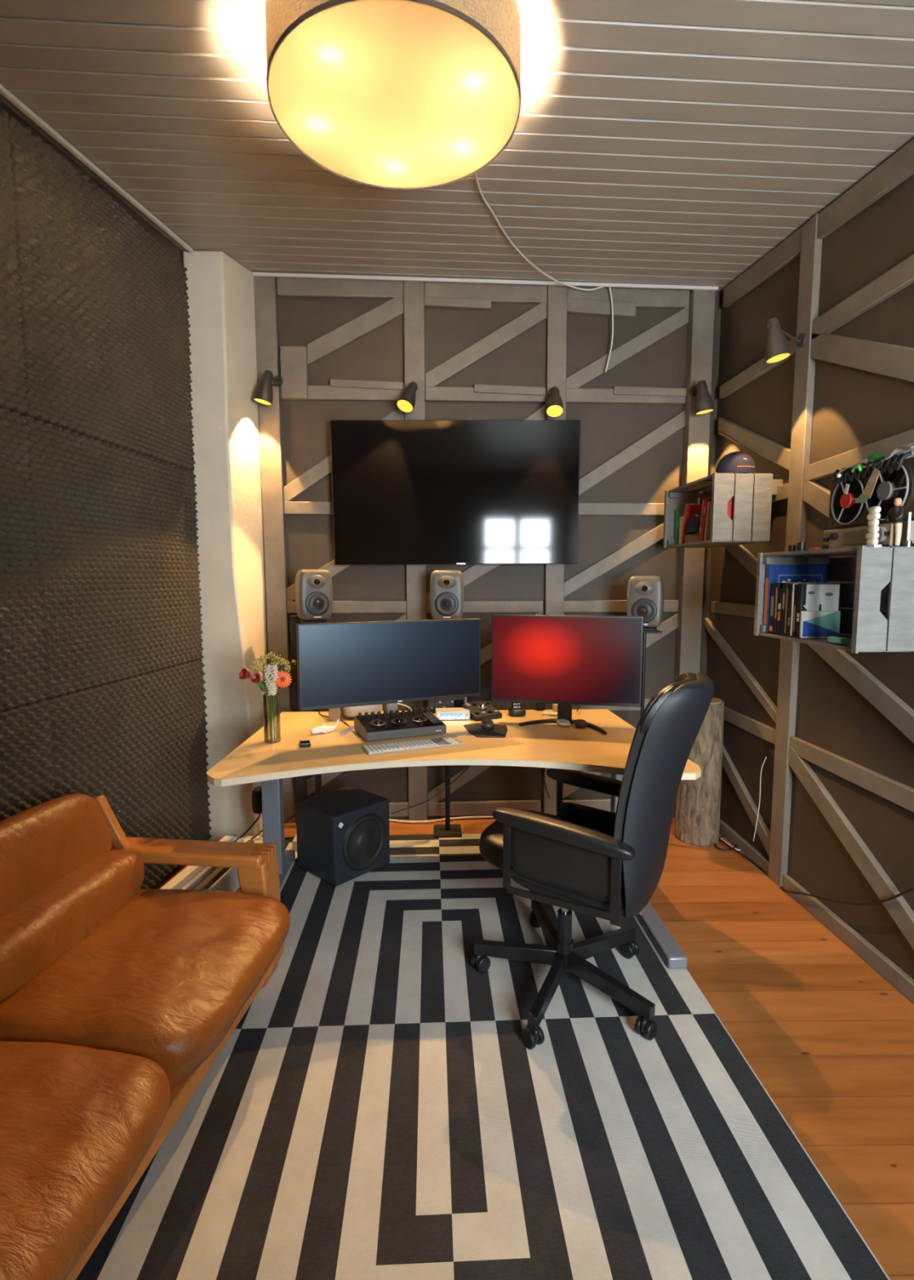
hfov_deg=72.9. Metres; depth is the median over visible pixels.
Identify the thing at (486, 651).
trim
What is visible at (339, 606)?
trim
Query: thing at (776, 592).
print
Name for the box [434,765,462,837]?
speaker stand
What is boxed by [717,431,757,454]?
cable
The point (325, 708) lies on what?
cable
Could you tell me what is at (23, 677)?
panel
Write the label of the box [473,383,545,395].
trim
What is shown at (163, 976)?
seat cushion
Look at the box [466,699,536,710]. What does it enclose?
trim
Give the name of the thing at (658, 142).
ceiling
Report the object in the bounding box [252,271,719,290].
trim
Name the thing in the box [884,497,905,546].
figurine
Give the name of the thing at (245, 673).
tulip
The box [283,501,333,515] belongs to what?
trim
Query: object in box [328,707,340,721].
cardboard box
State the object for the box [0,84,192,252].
trim
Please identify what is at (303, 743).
remote control
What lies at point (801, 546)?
gadget
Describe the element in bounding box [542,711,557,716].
paper note
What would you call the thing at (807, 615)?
print
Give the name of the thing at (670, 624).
trim
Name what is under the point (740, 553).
trim
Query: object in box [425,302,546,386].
trim
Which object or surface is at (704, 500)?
book
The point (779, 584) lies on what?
book
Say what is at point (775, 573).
book
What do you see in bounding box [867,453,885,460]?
cloth
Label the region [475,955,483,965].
hood
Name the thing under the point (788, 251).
trim
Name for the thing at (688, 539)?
book
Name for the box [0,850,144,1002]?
lumbar cushion
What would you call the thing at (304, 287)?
trim
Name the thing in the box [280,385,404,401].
trim
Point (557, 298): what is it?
trim
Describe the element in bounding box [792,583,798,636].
book
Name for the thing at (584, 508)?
trim
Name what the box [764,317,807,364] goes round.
wall spotlight
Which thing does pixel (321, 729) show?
toy shark
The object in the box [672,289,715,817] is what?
trim
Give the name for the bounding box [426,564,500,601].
trim
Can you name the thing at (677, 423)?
trim
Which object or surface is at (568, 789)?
trim
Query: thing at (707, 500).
book
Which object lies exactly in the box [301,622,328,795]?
speaker stand
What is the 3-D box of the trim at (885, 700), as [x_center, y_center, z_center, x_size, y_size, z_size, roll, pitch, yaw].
[1.587,0.161,2.417,0.028,0.475,0.882,0,6,-2]
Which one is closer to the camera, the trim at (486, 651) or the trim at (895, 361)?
the trim at (895, 361)
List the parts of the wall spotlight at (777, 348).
bulb, bracket arm, wall plate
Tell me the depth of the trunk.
3.41 m
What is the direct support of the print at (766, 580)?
attached to the book at (775, 573)
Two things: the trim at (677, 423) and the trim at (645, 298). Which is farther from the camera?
the trim at (677, 423)
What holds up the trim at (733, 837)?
attached to the wall at (853, 408)
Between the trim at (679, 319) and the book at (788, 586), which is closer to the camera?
the book at (788, 586)
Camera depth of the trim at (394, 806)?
3.79 m
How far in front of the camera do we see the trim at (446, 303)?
3.50 m
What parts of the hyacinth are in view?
stem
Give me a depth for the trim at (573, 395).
3.60 m
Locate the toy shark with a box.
[310,718,340,733]
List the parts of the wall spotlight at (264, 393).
bulb, wall plate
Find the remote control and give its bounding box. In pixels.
[299,739,311,747]
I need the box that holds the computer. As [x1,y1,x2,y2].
[340,704,382,718]
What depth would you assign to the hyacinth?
2.65 m
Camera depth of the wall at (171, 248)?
2.72 m
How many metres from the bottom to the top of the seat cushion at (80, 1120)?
0.234 m
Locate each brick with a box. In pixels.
[252,786,262,813]
[827,635,848,644]
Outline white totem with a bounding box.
[865,506,881,547]
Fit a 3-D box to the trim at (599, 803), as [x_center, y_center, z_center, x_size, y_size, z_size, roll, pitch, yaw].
[0.987,1.034,3.862,0.712,0.085,0.030,0,6,-2]
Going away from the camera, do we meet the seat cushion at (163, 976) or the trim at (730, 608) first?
the seat cushion at (163, 976)
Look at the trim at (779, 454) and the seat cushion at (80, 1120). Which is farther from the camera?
the trim at (779, 454)
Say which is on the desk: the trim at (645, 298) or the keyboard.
the keyboard
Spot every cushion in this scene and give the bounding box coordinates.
[0,793,111,918]
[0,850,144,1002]
[0,888,290,1088]
[0,1040,170,1279]
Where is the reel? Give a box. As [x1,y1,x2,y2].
[822,457,913,549]
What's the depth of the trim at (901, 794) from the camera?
2.43 m
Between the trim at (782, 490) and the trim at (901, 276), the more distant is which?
the trim at (782, 490)
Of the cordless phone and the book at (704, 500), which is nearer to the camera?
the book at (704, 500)
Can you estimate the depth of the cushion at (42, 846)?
1.86 m
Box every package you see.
[160,835,234,888]
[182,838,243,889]
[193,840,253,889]
[207,867,239,892]
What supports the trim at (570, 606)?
attached to the wall at (606, 429)
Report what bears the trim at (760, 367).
attached to the wall at (853, 408)
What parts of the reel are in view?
knob, knob, knob, control panel, deck plate, knob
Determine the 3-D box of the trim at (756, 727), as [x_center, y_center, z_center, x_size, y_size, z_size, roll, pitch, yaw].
[1.548,0.439,3.379,0.026,0.072,0.760,0,6,-2]
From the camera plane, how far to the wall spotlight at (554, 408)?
3.44 m
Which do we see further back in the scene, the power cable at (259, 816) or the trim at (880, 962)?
the power cable at (259, 816)
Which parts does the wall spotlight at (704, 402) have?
wall plate, bulb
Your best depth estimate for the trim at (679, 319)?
3.57 m
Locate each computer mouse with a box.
[480,719,493,728]
[556,719,570,726]
[573,719,587,728]
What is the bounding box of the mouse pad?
[463,723,507,737]
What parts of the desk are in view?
leg, metal strip, leg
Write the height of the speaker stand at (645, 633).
1.196 m
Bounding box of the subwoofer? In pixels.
[295,785,390,886]
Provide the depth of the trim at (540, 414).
3.59 m
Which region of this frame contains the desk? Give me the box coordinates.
[206,709,701,968]
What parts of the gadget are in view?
post, post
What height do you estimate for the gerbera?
0.302 m
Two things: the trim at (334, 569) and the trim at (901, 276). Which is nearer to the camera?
the trim at (901, 276)
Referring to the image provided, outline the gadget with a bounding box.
[778,542,805,552]
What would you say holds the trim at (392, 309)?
attached to the wall at (606, 429)
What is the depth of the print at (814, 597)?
2.26 m
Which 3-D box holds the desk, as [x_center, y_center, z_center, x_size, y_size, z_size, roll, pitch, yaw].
[-0.022,0.804,2.821,1.851,0.784,1.125,0,6,-2]
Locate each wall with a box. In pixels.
[0,100,183,888]
[263,276,721,818]
[706,173,913,979]
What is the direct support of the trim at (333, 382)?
attached to the wall at (606, 429)
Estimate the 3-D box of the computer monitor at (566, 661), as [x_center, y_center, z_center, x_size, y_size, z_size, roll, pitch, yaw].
[0.510,0.151,2.952,0.713,0.532,0.213,2,6,18]
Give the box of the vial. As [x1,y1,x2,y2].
[902,511,912,546]
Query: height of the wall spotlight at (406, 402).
0.178 m
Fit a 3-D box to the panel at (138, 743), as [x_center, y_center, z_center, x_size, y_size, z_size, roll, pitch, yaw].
[-1.431,0.660,2.840,0.055,1.006,1.118,0,6,5]
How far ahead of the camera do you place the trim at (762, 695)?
3.33 m
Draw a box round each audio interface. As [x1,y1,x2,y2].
[422,697,465,712]
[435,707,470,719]
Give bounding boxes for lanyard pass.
[854,467,880,502]
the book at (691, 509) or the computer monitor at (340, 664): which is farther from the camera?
the book at (691, 509)
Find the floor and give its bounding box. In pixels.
[154,817,913,1279]
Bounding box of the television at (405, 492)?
[329,420,581,564]
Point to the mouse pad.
(498, 731)
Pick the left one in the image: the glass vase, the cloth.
the glass vase
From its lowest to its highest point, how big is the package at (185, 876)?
0.160 m
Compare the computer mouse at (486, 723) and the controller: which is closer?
the computer mouse at (486, 723)
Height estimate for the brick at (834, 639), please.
0.020 m
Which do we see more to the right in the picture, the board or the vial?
the vial
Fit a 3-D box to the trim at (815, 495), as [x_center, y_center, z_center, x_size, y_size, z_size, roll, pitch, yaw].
[1.579,-0.517,2.525,0.028,0.365,0.530,0,6,-2]
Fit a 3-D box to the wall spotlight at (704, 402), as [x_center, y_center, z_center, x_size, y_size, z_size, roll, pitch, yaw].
[1.375,-1.357,3.476,0.100,0.185,0.189,0,6,-2]
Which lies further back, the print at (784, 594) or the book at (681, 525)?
the book at (681, 525)
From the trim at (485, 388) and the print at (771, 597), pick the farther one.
the trim at (485, 388)
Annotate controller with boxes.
[462,701,502,720]
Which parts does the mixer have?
plate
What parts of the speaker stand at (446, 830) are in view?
plate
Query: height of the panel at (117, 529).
0.984 m
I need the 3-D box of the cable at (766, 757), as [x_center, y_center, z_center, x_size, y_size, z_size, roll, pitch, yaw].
[1.536,0.812,3.136,0.004,0.472,0.084,0,6,-2]
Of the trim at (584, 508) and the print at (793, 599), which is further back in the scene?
the trim at (584, 508)
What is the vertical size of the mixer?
0.084 m
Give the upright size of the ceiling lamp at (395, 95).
0.222 m
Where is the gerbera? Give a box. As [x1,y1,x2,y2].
[272,670,292,738]
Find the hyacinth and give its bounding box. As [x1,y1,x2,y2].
[263,663,278,738]
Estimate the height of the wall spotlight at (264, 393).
0.189 m
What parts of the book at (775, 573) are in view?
frame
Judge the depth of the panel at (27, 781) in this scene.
2.12 m
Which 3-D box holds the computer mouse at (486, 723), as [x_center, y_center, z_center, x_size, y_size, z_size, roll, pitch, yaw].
[0.144,0.399,2.941,0.060,0.036,0.100,0,6,-2]
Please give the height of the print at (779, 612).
0.035 m
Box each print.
[764,577,768,624]
[770,595,773,616]
[774,587,777,618]
[777,611,780,620]
[782,593,785,608]
[790,584,794,635]
[792,604,795,631]
[801,584,839,610]
[802,584,807,604]
[803,611,836,621]
[825,592,833,596]
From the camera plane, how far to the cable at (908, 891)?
2.62 m
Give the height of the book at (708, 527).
0.190 m
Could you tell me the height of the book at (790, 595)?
0.196 m
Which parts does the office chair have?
arm post, leg, leg, leg, seat, arm rail, arm post, panel, armrest, armrest, panel, leg, leg, arm post, backrest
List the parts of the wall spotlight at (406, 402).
bulb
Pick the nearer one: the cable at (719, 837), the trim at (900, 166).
the trim at (900, 166)
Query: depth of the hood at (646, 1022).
1.98 m
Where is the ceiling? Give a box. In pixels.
[0,0,913,291]
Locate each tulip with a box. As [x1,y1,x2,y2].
[239,668,271,737]
[250,673,273,737]
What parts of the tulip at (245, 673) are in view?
stem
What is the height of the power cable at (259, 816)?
0.312 m
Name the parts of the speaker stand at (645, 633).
plate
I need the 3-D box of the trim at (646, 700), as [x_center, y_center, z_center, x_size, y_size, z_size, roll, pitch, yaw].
[0.986,0.397,3.797,0.712,0.070,0.030,0,6,-2]
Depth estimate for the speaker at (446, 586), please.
3.38 m
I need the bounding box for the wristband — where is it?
[851,465,862,472]
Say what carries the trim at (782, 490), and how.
attached to the wall at (853, 408)
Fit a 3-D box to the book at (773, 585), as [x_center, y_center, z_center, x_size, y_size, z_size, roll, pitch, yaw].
[1.327,-0.126,2.459,0.152,0.196,0.032,0,6,-2]
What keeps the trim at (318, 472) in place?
attached to the wall at (606, 429)
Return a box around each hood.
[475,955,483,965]
[526,1026,539,1042]
[628,941,635,952]
[640,1017,651,1033]
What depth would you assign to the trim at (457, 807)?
3.81 m
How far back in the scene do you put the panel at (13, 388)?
2.04 m
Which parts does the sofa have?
leg, seat frame, armrest, leg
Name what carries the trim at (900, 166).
attached to the wall at (853, 408)
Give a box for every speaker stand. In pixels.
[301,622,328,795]
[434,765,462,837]
[640,630,662,715]
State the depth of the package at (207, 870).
2.79 m
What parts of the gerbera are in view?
stem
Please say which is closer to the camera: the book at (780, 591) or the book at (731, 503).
the book at (780, 591)
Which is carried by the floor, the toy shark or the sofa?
the sofa
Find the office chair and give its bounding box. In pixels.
[471,671,714,1049]
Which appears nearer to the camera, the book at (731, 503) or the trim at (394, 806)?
the book at (731, 503)
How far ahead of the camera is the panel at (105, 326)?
2.47 m
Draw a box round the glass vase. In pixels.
[262,693,280,743]
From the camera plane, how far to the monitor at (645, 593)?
3.29 m
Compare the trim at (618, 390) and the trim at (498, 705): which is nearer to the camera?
the trim at (618, 390)
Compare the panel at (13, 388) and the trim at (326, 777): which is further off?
the trim at (326, 777)
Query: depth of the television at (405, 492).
3.52 m
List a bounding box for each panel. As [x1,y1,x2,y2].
[0,105,31,415]
[0,408,49,711]
[0,700,57,821]
[7,116,195,471]
[26,417,204,697]
[44,658,212,889]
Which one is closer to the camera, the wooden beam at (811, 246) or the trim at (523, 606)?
the wooden beam at (811, 246)
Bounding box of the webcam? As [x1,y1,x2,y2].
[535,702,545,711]
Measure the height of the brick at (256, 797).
0.130 m
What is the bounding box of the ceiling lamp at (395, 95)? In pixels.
[264,0,521,190]
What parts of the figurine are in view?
arm, leg, leg, arm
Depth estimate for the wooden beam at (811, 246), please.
2.83 m
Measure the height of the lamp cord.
0.472 m
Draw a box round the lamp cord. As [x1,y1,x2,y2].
[475,173,613,372]
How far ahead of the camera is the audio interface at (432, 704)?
3.28 m
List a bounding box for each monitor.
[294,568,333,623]
[296,617,480,713]
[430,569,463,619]
[491,614,644,734]
[626,575,664,631]
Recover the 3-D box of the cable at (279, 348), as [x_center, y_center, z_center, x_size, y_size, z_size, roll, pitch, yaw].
[-1.019,-1.527,3.453,0.066,0.206,0.025,-4,7,-31]
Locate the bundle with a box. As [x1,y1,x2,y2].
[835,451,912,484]
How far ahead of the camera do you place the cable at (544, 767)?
3.68 m
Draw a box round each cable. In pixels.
[234,813,261,841]
[250,812,296,839]
[272,347,280,386]
[318,708,350,726]
[391,764,471,813]
[543,767,550,799]
[714,835,913,905]
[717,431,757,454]
[719,836,740,850]
[753,756,766,841]
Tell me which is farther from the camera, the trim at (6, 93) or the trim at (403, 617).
the trim at (403, 617)
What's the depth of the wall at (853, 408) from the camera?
2.65 m
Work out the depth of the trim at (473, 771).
3.79 m
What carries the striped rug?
on the floor
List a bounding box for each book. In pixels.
[674,509,684,544]
[679,515,684,544]
[680,503,702,543]
[684,512,701,543]
[698,499,705,541]
[701,497,711,541]
[704,501,711,540]
[727,493,734,533]
[763,564,827,632]
[768,583,776,633]
[773,582,816,633]
[777,588,782,634]
[780,582,794,635]
[784,585,789,635]
[786,583,793,635]
[790,582,833,635]
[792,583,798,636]
[795,583,841,637]
[799,610,840,638]
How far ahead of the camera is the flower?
2.67 m
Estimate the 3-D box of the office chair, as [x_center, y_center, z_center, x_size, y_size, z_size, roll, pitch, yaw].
[0.467,0.678,2.260,0.801,1.140,0.743,0,6,-2]
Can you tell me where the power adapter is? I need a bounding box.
[552,703,557,711]
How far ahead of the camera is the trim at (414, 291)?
3.54 m
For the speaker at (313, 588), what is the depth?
3.34 m
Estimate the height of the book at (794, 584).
0.199 m
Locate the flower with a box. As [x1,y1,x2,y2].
[246,651,296,728]
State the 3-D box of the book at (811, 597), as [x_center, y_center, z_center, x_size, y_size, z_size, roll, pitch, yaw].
[1.332,-0.109,2.278,0.150,0.199,0.026,0,6,-2]
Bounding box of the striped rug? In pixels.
[75,833,890,1279]
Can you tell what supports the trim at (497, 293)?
attached to the wall at (606, 429)
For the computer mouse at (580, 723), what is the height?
0.034 m
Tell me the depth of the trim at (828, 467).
2.44 m
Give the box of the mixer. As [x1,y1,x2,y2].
[354,706,446,741]
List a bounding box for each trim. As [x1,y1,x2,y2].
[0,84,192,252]
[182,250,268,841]
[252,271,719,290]
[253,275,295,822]
[276,276,404,298]
[280,346,308,399]
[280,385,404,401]
[283,408,404,502]
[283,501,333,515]
[286,559,351,601]
[287,600,406,613]
[290,613,406,702]
[290,702,407,711]
[293,771,343,804]
[294,801,408,818]
[306,297,404,365]
[329,378,404,390]
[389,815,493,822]
[403,280,427,820]
[424,281,547,304]
[424,296,491,311]
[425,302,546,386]
[425,386,546,403]
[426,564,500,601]
[426,600,543,613]
[427,764,491,803]
[427,800,540,816]
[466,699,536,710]
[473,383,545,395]
[480,612,542,665]
[524,404,546,420]
[542,285,567,815]
[563,770,601,798]
[563,798,610,811]
[564,522,664,597]
[564,600,679,612]
[566,306,688,388]
[566,388,686,404]
[567,286,689,309]
[567,297,636,319]
[572,698,651,711]
[578,502,664,515]
[579,409,685,494]
[612,386,687,396]
[646,612,678,648]
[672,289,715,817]
[704,617,777,723]
[711,601,755,617]
[718,417,791,470]
[719,336,796,398]
[719,818,768,874]
[722,744,770,856]
[723,226,803,307]
[724,544,757,577]
[724,706,776,744]
[752,483,788,502]
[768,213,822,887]
[782,874,913,1004]
[788,744,913,950]
[790,736,913,813]
[803,480,830,518]
[804,428,913,481]
[806,643,913,743]
[810,333,913,382]
[811,253,913,340]
[817,138,913,239]
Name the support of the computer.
on the desk
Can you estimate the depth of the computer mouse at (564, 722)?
2.97 m
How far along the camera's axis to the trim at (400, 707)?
3.72 m
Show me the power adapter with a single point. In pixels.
(554, 705)
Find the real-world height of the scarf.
0.057 m
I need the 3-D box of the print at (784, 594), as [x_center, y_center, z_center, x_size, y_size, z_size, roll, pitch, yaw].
[1.254,-0.150,2.375,0.001,0.060,0.012,0,6,-2]
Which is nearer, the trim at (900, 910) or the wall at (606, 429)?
the trim at (900, 910)
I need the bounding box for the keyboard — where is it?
[361,737,463,755]
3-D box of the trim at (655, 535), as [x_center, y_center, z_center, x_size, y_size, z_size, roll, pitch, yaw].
[0.985,-0.506,3.707,0.712,0.508,0.028,0,6,-2]
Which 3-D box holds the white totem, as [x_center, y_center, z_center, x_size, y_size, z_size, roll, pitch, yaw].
[1.302,-0.353,1.936,0.024,0.127,0.056,0,6,-2]
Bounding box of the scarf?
[835,442,913,475]
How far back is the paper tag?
2.18 m
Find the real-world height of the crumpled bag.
0.083 m
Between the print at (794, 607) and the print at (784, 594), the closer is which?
the print at (794, 607)
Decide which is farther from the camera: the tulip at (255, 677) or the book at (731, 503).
the book at (731, 503)
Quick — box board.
[289,615,307,824]
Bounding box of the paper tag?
[844,483,849,493]
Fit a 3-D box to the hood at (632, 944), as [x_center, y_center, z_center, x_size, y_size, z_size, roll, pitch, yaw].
[0.676,1.198,2.420,0.022,0.050,0.050,-5,7,-39]
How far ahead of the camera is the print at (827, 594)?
2.26 m
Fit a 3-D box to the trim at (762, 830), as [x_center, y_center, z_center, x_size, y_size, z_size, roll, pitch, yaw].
[1.551,0.834,3.346,0.028,0.436,0.614,0,6,-2]
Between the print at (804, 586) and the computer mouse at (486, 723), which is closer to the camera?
the print at (804, 586)
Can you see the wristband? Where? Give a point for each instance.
(859, 467)
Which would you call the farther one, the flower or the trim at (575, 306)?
the trim at (575, 306)
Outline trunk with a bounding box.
[674,697,724,847]
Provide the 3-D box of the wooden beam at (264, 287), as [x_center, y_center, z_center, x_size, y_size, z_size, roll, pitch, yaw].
[-1.060,-0.459,3.613,0.140,3.156,0.045,0,6,-2]
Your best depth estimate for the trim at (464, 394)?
3.56 m
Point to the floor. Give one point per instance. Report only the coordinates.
(828, 1038)
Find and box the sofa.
[0,793,290,1279]
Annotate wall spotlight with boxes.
[253,369,283,405]
[396,382,417,413]
[546,386,564,417]
[688,380,714,414]
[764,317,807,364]
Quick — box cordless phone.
[508,702,525,715]
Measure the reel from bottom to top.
0.285 m
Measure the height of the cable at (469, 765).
0.291 m
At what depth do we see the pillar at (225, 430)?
3.35 m
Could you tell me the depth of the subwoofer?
3.05 m
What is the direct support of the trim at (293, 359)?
attached to the wall at (606, 429)
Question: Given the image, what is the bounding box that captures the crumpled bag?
[234,835,263,843]
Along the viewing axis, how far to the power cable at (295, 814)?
3.37 m
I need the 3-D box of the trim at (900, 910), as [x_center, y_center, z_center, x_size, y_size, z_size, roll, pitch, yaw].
[1.589,0.832,2.451,0.028,0.597,0.952,0,6,-2]

